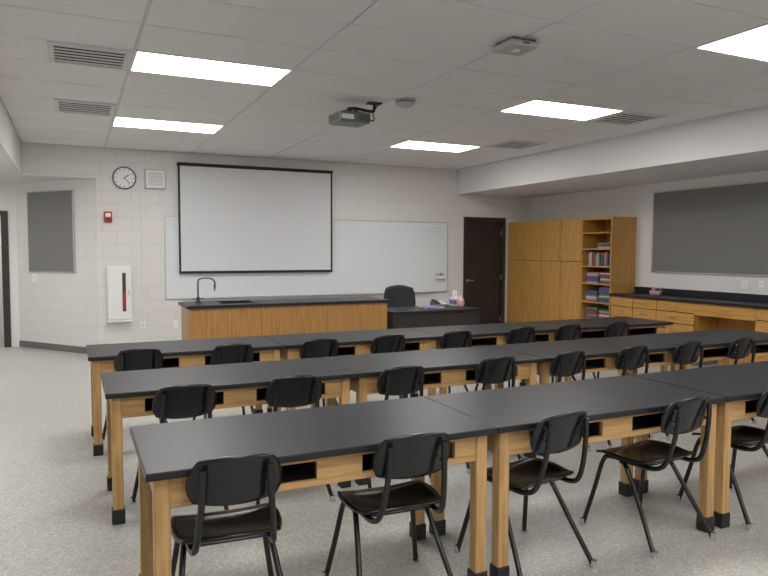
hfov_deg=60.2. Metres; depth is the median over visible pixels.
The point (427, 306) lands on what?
paper stack
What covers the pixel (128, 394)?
table
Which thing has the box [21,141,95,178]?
header
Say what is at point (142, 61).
ceiling light
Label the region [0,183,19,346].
wall
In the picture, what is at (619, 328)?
chair
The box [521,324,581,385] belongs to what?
chair
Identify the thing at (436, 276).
holder
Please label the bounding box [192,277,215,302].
gooseneck faucet
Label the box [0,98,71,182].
soffit
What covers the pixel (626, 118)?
ceiling vent
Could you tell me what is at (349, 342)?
table
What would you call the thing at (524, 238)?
storage cabinet
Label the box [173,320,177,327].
electrical outlet
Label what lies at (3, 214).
door frame
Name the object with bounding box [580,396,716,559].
chair
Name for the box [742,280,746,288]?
electrical outlet
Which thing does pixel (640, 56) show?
ceiling
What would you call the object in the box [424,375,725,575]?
table
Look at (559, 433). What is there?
chair
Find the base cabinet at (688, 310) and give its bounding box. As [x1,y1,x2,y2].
[609,286,767,365]
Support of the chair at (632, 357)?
on the floor
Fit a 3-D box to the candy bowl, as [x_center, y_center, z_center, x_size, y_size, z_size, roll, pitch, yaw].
[4.050,0.052,9.878,0.180,0.120,0.178,-1,4,-25]
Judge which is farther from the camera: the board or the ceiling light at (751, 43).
the board
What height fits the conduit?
1.965 m
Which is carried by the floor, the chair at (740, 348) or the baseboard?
the chair at (740, 348)
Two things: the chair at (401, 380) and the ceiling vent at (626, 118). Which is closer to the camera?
the chair at (401, 380)
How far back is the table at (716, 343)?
6.15 m
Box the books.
[586,243,610,318]
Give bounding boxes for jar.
[457,296,464,307]
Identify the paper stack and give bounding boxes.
[419,305,444,308]
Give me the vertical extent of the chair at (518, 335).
0.815 m
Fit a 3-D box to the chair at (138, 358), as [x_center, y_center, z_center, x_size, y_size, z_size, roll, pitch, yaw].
[-1.972,0.850,5.285,0.508,0.815,0.550,-2,4,-27]
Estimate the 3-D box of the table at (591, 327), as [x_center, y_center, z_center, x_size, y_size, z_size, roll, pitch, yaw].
[2.439,0.763,7.521,1.508,0.760,0.715,-1,4,-25]
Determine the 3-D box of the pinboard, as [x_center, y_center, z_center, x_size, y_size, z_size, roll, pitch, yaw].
[5.040,-0.749,8.306,0.026,1.235,4.240,-1,4,-25]
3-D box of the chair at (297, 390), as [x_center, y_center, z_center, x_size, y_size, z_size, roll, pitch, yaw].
[-0.623,0.914,4.219,0.508,0.815,0.550,-1,4,-23]
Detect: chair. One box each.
[102,348,167,457]
[130,384,228,509]
[171,453,282,575]
[192,343,254,419]
[256,375,335,504]
[280,338,338,410]
[322,432,453,575]
[367,365,430,487]
[370,334,405,398]
[384,285,415,306]
[411,330,471,396]
[454,411,597,575]
[466,356,523,473]
[475,326,534,390]
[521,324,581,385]
[543,350,591,456]
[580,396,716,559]
[592,321,628,378]
[607,345,652,448]
[665,341,703,440]
[675,389,767,531]
[727,337,756,424]
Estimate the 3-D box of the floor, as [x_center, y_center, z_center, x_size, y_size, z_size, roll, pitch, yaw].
[-0.176,1.246,6.464,11.320,0.100,16.700,-1,4,-25]
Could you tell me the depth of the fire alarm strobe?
9.71 m
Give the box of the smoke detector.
[395,97,415,107]
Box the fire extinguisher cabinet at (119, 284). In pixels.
[107,266,132,322]
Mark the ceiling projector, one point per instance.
(349, 117)
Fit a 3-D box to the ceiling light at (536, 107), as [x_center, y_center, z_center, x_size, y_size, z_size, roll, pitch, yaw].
[1.887,-1.889,7.054,1.182,0.017,0.612,-1,4,-25]
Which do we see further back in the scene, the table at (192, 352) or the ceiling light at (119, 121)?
the ceiling light at (119, 121)
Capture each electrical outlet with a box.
[140,321,145,328]
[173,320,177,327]
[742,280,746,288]
[758,281,763,289]
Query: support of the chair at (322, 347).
on the floor
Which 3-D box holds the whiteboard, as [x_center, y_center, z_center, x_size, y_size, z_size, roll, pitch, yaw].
[-1.074,-0.514,11.149,4.990,1.280,0.084,-1,4,-25]
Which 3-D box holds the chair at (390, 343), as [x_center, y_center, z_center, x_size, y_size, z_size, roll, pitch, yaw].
[-0.059,0.806,6.150,0.508,0.815,0.550,-2,4,-28]
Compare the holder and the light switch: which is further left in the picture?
the light switch
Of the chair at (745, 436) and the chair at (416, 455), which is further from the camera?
the chair at (745, 436)
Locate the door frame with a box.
[0,211,11,346]
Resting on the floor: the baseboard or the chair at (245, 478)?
the chair at (245, 478)
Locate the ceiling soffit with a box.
[457,105,767,197]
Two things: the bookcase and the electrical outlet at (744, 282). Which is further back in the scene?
the bookcase
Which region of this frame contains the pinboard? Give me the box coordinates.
[651,180,767,276]
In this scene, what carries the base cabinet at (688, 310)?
on the floor
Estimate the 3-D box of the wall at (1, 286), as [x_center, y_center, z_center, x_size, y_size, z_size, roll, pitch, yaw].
[-6.833,-0.472,12.417,4.200,2.620,0.100,-1,4,-25]
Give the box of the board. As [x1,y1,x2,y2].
[27,189,75,272]
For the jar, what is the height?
0.160 m
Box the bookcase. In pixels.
[580,216,636,318]
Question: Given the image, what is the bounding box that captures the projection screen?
[177,162,332,273]
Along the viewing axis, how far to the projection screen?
10.59 m
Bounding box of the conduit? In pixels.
[140,190,142,315]
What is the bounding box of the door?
[463,217,505,323]
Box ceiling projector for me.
[329,102,381,127]
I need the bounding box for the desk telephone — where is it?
[430,299,448,306]
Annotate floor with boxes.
[0,333,767,575]
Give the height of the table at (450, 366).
0.760 m
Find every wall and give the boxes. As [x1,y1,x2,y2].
[0,183,19,346]
[0,219,3,333]
[15,178,99,346]
[95,147,528,343]
[529,171,767,294]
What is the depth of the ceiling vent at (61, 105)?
6.94 m
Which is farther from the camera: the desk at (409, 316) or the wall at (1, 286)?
the wall at (1, 286)
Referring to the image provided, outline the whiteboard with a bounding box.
[164,216,447,299]
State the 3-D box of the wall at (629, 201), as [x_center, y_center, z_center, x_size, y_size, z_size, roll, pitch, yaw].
[5.607,-0.146,7.279,0.100,2.620,13.200,-1,4,-25]
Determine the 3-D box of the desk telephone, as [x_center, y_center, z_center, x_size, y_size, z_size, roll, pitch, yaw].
[0.803,0.212,9.599,0.200,0.104,0.200,-2,4,-31]
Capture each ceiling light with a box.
[112,116,224,133]
[129,49,292,86]
[389,140,480,151]
[499,98,623,120]
[694,23,767,61]
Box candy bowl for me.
[649,287,661,295]
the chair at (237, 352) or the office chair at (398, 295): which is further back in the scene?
the office chair at (398, 295)
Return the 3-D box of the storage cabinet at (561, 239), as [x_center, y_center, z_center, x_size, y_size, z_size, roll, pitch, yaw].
[3.252,-0.132,11.523,0.548,2.100,1.010,-1,4,-25]
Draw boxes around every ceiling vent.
[47,40,131,70]
[54,99,115,116]
[486,140,546,149]
[589,111,666,125]
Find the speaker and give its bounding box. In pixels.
[144,169,165,189]
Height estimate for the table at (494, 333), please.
0.760 m
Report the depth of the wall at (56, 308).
10.10 m
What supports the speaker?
attached to the wall at (372, 192)
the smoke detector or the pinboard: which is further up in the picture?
the smoke detector
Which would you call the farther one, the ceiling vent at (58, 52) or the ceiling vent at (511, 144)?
the ceiling vent at (511, 144)
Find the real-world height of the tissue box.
0.220 m
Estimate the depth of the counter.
8.09 m
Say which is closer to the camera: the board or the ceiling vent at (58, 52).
the ceiling vent at (58, 52)
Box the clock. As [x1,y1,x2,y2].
[112,166,136,188]
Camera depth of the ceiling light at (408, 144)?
9.49 m
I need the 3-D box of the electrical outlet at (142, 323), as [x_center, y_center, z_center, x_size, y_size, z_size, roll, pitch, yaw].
[-3.648,0.564,10.037,0.080,0.120,0.015,-1,4,-25]
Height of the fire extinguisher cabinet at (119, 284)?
0.825 m
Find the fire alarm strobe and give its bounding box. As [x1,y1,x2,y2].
[104,211,111,222]
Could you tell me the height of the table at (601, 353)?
0.760 m
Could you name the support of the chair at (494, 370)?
on the floor
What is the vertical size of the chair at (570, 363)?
0.815 m
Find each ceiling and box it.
[0,0,767,169]
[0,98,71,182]
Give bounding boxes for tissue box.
[449,291,458,305]
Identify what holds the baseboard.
attached to the wall at (56, 308)
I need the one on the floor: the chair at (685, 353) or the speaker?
the chair at (685, 353)
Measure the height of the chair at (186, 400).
0.815 m
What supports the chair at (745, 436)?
on the floor
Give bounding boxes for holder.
[434,273,444,278]
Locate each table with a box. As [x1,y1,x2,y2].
[86,336,283,455]
[100,358,355,524]
[130,396,496,575]
[264,328,440,411]
[321,346,542,485]
[408,322,562,397]
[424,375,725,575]
[491,336,679,455]
[530,316,672,384]
[625,329,767,374]
[630,361,767,528]
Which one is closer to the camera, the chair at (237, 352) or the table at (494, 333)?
the chair at (237, 352)
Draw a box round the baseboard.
[19,340,86,353]
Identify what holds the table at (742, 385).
on the floor
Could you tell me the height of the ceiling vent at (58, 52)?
0.012 m
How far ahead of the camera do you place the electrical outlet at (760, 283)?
8.64 m
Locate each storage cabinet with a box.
[507,221,542,322]
[541,218,581,320]
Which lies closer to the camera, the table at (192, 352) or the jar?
the table at (192, 352)
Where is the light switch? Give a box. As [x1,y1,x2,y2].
[32,274,37,280]
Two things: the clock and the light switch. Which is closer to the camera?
the clock
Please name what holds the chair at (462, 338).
on the floor
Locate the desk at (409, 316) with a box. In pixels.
[387,305,481,328]
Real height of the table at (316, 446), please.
0.760 m
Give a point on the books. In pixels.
(594, 258)
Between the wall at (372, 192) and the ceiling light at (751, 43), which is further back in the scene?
the wall at (372, 192)
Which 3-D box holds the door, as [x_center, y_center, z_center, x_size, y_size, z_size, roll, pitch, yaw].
[1.869,-0.248,12.695,0.940,2.190,0.223,-1,4,-25]

